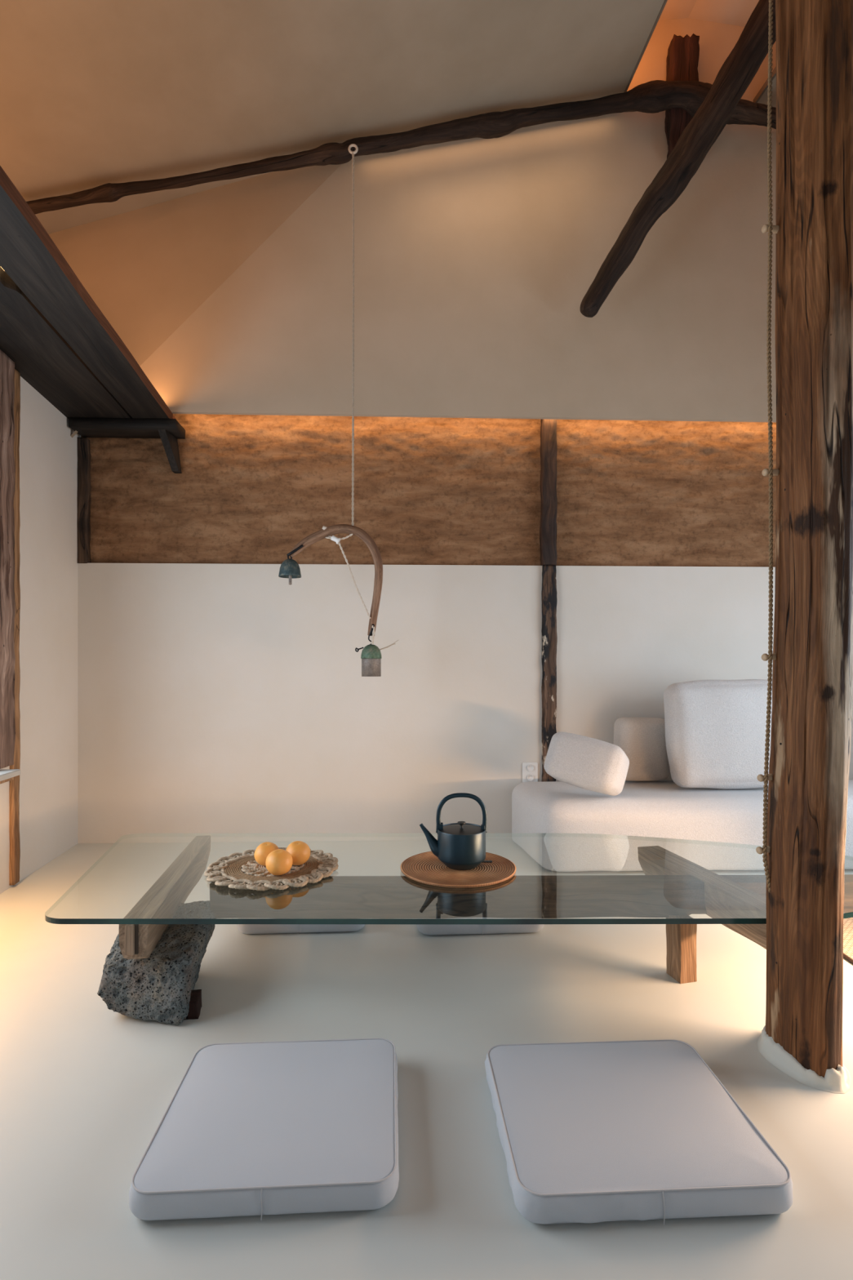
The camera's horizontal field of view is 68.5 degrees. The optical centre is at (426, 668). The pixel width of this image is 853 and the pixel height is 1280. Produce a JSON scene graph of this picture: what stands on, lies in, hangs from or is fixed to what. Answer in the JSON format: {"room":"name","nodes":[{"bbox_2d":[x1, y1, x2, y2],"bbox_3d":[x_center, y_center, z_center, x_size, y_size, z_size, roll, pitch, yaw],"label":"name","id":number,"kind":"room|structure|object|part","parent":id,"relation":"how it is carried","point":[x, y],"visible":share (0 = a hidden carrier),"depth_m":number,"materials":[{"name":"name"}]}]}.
{"room":"living room","nodes":[
{"label":"living room","id":0,"kind":"room"},
{"bbox_2d":[0,375,80,893],"bbox_3d":[-2.013,-0.188,3.148,0.150,2.375,0.980,0,0,-7],"label":"wall","id":1,"kind":"structure","parent":0,"point":[47,453],"depth_m":3.20,"materials":[{"name":"white paint"}]},
{"bbox_2d":[8,369,20,885],"bbox_3d":[-1.903,-0.191,2.874,0.045,2.361,0.060,0,0,-9],"label":"window post","id":2,"kind":"object","parent":1,"relation":"attached to","point":[14,784],"visible":0.48,"depth_m":2.87,"materials":[{"name":"orange wood"}]},
{"bbox_2d":[0,0,664,234],"bbox_3d":[-0.764,-2.819,1.070,4.195,0.908,6.562,0,0,-5],"label":"ceiling","id":3,"kind":"structure","parent":0,"point":[94,93],"depth_m":3.05,"materials":[{"name":"paint"}]},
{"bbox_2d":[48,17,776,437],"bbox_3d":[0.001,-2.575,3.584,6.209,2.750,0.290,0,0,1],"label":"wall","id":4,"kind":"structure","parent":0,"point":[477,260],"depth_m":3.56,"materials":[{"name":"paint"}]},
{"bbox_2d":[26,80,776,214],"bbox_3d":[0.108,-2.827,3.413,4.679,0.836,0.158,0,0,-3],"label":"ceiling beam","id":5,"kind":"structure","parent":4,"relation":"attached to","point":[655,96],"depth_m":3.40,"materials":[{"name":"brown wood"}]},
{"bbox_2d":[278,143,398,676],"bbox_3d":[-0.445,-1.377,3.246,0.611,2.837,0.264,0,0,0],"label":"mobile","id":6,"kind":"object","parent":5,"relation":"hanging from","point":[371,656],"visible":1,"depth_m":3.15,"materials":[{"name":"black metal"}]},
{"bbox_3d":[-0.372,-1.659,3.162,0.016,1.875,0.033,0,0,0],"label":"cord","id":7,"kind":"part","parent":6,"relation":"part of","materials":[{"name":"fabric"}]},
{"bbox_2d":[664,32,698,158],"bbox_3d":[1.445,-3.200,3.529,0.174,0.687,0.091,0,0,-2],"label":"post","id":8,"kind":"object","parent":5,"relation":"attached to","point":[682,64],"visible":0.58,"depth_m":3.49,"materials":[{"name":"brown wood"}]},
{"bbox_2d":[624,0,667,92],"bbox_3d":[1.373,-3.264,0.795,0.012,0.034,5.625,0,0,-5],"label":"trim","id":9,"kind":"structure","parent":4,"relation":"attached to","point":[665,1],"depth_m":3.26,"materials":[{"name":"brown wood"}]},
{"bbox_2d":[580,0,776,317],"bbox_3d":[1.420,-2.740,3.138,1.280,1.663,0.212,0,0,30],"label":"wooden beam","id":10,"kind":"structure","parent":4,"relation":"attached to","point":[739,69],"depth_m":3.15,"materials":[{"name":"brown wood"}]},
{"bbox_2d":[753,66,776,102],"bbox_3d":[2.150,-3.264,0.823,0.012,0.034,5.625,0,0,-5],"label":"trim","id":11,"kind":"structure","parent":4,"relation":"attached to","point":[764,87],"depth_m":3.52,"materials":[{"name":"brown wood"}]},
{"bbox_2d":[0,839,852,1279],"bbox_3d":[0.200,1.050,0.950,6.400,0.100,6.300,0,0,0],"label":"floor","id":12,"kind":"structure","parent":0,"point":[86,1086],"depth_m":1.57,"materials":[{"name":"concrete"}]},
{"bbox_2d":[128,1038,399,1220],"bbox_3d":[-0.311,0.966,1.354,0.499,0.066,0.459,0,0,-3],"label":"floor cushion","id":13,"kind":"object","parent":12,"relation":"on","point":[257,1128],"visible":1,"depth_m":1.26,"materials":[{"name":"fabric"}]},
{"bbox_2d":[236,917,366,933],"bbox_3d":[-0.487,0.966,2.567,0.490,0.066,0.449,0,0,-3],"label":"floor cushion","id":14,"kind":"object","parent":12,"relation":"on","point":[242,928],"visible":0.09,"depth_m":2.35,"materials":[{"name":"fabric"}]},
{"bbox_2d":[44,835,852,1025],"bbox_3d":[0.166,0.838,2.136,2.790,0.326,0.906,0,0,0],"label":"table","id":15,"kind":"object","parent":12,"relation":"on","point":[151,970],"visible":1,"depth_m":2.02,"materials":[{"name":"clear glass"}]},
{"bbox_2d":[204,847,338,890],"bbox_3d":[-0.513,0.663,2.093,0.433,0.020,0.432,0,0,-9],"label":"doily","id":16,"kind":"object","parent":15,"relation":"on","point":[227,869],"visible":0.66,"depth_m":2.02,"materials":[{"name":"fabric"}]},
{"bbox_2d":[253,841,279,866],"bbox_3d":[-0.534,0.622,2.096,0.082,0.077,0.081,0,0,0],"label":"orange","id":17,"kind":"object","parent":16,"relation":"on","point":[263,850],"visible":0.73,"depth_m":2.07,"materials":[{"name":"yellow food"}]},
{"bbox_2d":[265,848,292,875],"bbox_3d":[-0.472,0.620,2.002,0.084,0.080,0.085,0,0,0],"label":"orange","id":18,"kind":"object","parent":16,"relation":"on","point":[279,861],"visible":1,"depth_m":1.97,"materials":[{"name":"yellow food"}]},
{"bbox_2d":[285,840,310,865],"bbox_3d":[-0.433,0.621,2.102,0.084,0.077,0.084,0,0,0],"label":"orange","id":19,"kind":"object","parent":16,"relation":"on","point":[300,851],"visible":0.85,"depth_m":2.07,"materials":[{"name":"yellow food"}]},
{"bbox_3d":[0.167,0.682,2.124,2.788,0.015,0.878,0,0,0],"label":"glass","id":20,"kind":"part","parent":15,"relation":"part of","materials":[{"name":"clear glass"}]},
{"bbox_2d":[400,851,516,888],"bbox_3d":[0.106,0.668,2.099,0.387,0.012,0.387,0,0,0],"label":"round tray","id":21,"kind":"object","parent":15,"relation":"on","point":[425,868],"visible":0.63,"depth_m":2.04,"materials":[{"name":"brown wood"}]},
{"bbox_2d":[419,792,492,870],"bbox_3d":[0.103,0.544,2.115,0.184,0.246,0.184,0,0,45],"label":"kettle","id":22,"kind":"object","parent":21,"relation":"on","point":[460,845],"visible":1,"depth_m":2.07,"materials":[{"name":"grey metal"}]},
{"bbox_3d":[0.018,0.581,2.115,0.084,0.115,0.052,0,0,0],"label":"spout","id":23,"kind":"part","parent":22,"relation":"part of","materials":[{"name":"black metal"}]},
{"bbox_3d":[0.119,0.530,2.115,0.029,0.025,0.029,0,0,0],"label":"knob","id":24,"kind":"part","parent":22,"relation":"part of","materials":[{"name":"grey metal"}]},
{"bbox_3d":[0.119,0.489,2.115,0.173,0.136,0.012,0,0,0],"label":"handle","id":25,"kind":"part","parent":22,"relation":"part of","materials":[{"name":"black metal"}]},
{"bbox_3d":[0.119,0.544,2.115,0.149,0.006,0.149,0,0,0],"label":"lid","id":26,"kind":"part","parent":22,"relation":"part of","materials":[{"name":"grey metal"}]},
{"bbox_3d":[0.825,0.902,2.026,0.062,0.198,0.079,0,0,-14],"label":"leg","id":27,"kind":"part","parent":15,"relation":"part of","materials":[{"name":"brown wood"}]},
{"bbox_2d":[416,917,543,935],"bbox_3d":[0.197,0.966,2.557,0.490,0.066,0.450,0,0,-3],"label":"floor cushion","id":28,"kind":"object","parent":12,"relation":"on","point":[425,929],"visible":0.13,"depth_m":2.34,"materials":[{"name":"fabric"}]},
{"bbox_2d":[539,418,557,782],"bbox_3d":[0.717,-0.266,3.681,0.090,2.535,0.092,0,0,-2],"label":"wall post","id":29,"kind":"object","parent":12,"relation":"on","point":[548,431],"visible":0.8,"depth_m":3.65,"materials":[{"name":"brown wood"}]},
{"bbox_3d":[0.716,-1.066,3.681,0.089,0.934,0.091,0,0,-2],"label":"post","id":30,"kind":"part","parent":29,"relation":"part of","materials":[{"name":"brown wood"}]},
{"bbox_3d":[0.716,0.198,3.685,0.090,1.609,0.084,0,0,-2],"label":"post","id":31,"kind":"part","parent":29,"relation":"part of","materials":[{"name":"brown wood"}]},
{"bbox_2d":[484,1039,793,1224],"bbox_3d":[0.414,0.965,1.348,0.530,0.069,0.467,0,0,-3],"label":"floor cushion","id":32,"kind":"object","parent":12,"relation":"on","point":[636,1130],"visible":1,"depth_m":1.24,"materials":[{"name":"fabric"}]},
{"bbox_2d":[511,780,852,871],"bbox_3d":[1.553,0.820,3.353,2.122,0.371,0.641,0,0,-2],"label":"sofa","id":33,"kind":"object","parent":12,"relation":"on","point":[562,826],"visible":0.74,"depth_m":3.04,"materials":[{"name":"white fabric"}]},
{"bbox_2d":[543,732,629,795],"bbox_3d":[0.800,0.477,3.129,0.386,0.309,0.279,0,0,34],"label":"throw pillow","id":34,"kind":"object","parent":33,"relation":"on","point":[591,764],"visible":1,"depth_m":3.02,"materials":[{"name":"grey fabric"}]},
{"bbox_2d":[613,717,669,781],"bbox_3d":[1.215,0.456,3.539,0.289,0.351,0.181,0,0,-1],"label":"sofa cushion","id":35,"kind":"object","parent":33,"relation":"on","point":[642,740],"visible":0.78,"depth_m":3.46,"materials":[{"name":"fabric"}]},
{"bbox_2d":[664,679,772,789],"bbox_3d":[1.614,0.345,3.310,0.700,0.572,0.230,0,0,-3],"label":"cushion","id":36,"kind":"object","parent":33,"relation":"on","point":[715,729],"visible":0.71,"depth_m":3.23,"materials":[{"name":"grey fabric"}]},
{"bbox_2d":[755,0,852,1093],"bbox_3d":[0.970,-1.250,1.602,0.222,4.500,0.236,0,0,36],"label":"column","id":37,"kind":"structure","parent":12,"relation":"on","point":[801,1036],"depth_m":1.52,"materials":[{"name":"brown wood"}]},
{"bbox_2d":[762,0,773,892],"bbox_3d":[0.884,-0.682,1.615,0.032,2.531,0.020,0,0,-21],"label":"hanging chain","id":38,"kind":"object","parent":37,"relation":"hanging from","point":[771,3],"visible":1,"depth_m":1.61,"materials":[{"name":"fabric"}]},
{"bbox_2d":[843,917,852,963],"bbox_3d":[1.970,0.993,1.900,1.060,0.012,1.204,0,0,0],"label":"woven rug","id":39,"kind":"object","parent":12,"relation":"on","point":[847,922],"visible":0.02,"depth_m":2.28,"materials":[{"name":"brown carpet"}]},
{"bbox_2d":[77,413,852,843],"bbox_3d":[0.476,-0.311,3.772,5.350,2.661,0.221,0,0,-2],"label":"wall","id":40,"kind":"structure","parent":0,"point":[224,702],"depth_m":3.65,"materials":[{"name":"white paint"}]},
{"bbox_2d":[76,437,91,563],"bbox_3d":[-1.964,-0.958,3.595,0.058,0.715,0.066,0,0,-2],"label":"post","id":41,"kind":"object","parent":40,"relation":"attached to","point":[83,456],"visible":0.99,"depth_m":3.57,"materials":[{"name":"brown wood"}]},
{"bbox_2d":[522,762,537,782],"bbox_3d":[0.606,0.611,3.658,0.092,0.120,0.019,0,0,-2],"label":"wall socket","id":42,"kind":"object","parent":40,"relation":"attached to","point":[530,770],"visible":0.98,"depth_m":3.66,"materials":[{"name":"white plastic"}]},
{"bbox_2d":[658,0,759,26],"bbox_3d":[1.762,-3.710,0.809,1.686,0.140,5.718,0,0,-5],"label":"ceiling","id":43,"kind":"structure","parent":0,"point":[734,12],"depth_m":3.54,"materials":[{"name":"paint"}]},
{"bbox_2d":[757,75,776,107],"bbox_3d":[2.760,-3.135,0.845,1.208,0.277,5.692,0,0,-5],"label":"ceiling","id":44,"kind":"structure","parent":0,"point":[764,99],"depth_m":3.55,"materials":[{"name":"paint"}]},
{"bbox_3d":[-1.636,0.735,0.197,0.778,0.530,4.949,0,0,0],"label":"wall","id":45,"kind":"structure","parent":0,"visible":0},
{"bbox_2d":[0,768,20,783],"bbox_3d":[-1.717,0.455,1.455,0.248,0.040,2.487,0,0,-7],"label":"window ledge","id":46,"kind":"object","parent":45,"relation":"on","point":[7,775],"visible":1,"depth_m":2.63,"materials":[{"name":"grey"}]},
{"bbox_2d":[0,350,15,768],"bbox_3d":[-1.851,-0.471,2.702,0.045,1.805,0.218,0,0,-8],"label":"wooden post","id":47,"kind":"object","parent":46,"relation":"on","point":[7,375],"visible":1,"depth_m":2.75,"materials":[{"name":"brown wood"}]},
{"bbox_3d":[-1.636,-1.248,0.197,0.778,0.255,4.949,0,0,0],"label":"wall","id":48,"kind":"structure","parent":0,"visible":0},
{"bbox_2d":[0,165,185,473],"bbox_3d":[-1.411,-1.295,1.007,0.673,0.340,5.252,0,0,-7],"label":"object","id":49,"kind":"object","parent":48,"relation":"attached to","point":[57,339],"visible":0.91,"depth_m":2.66,"materials":[{"name":"brown wood"}]}
]}

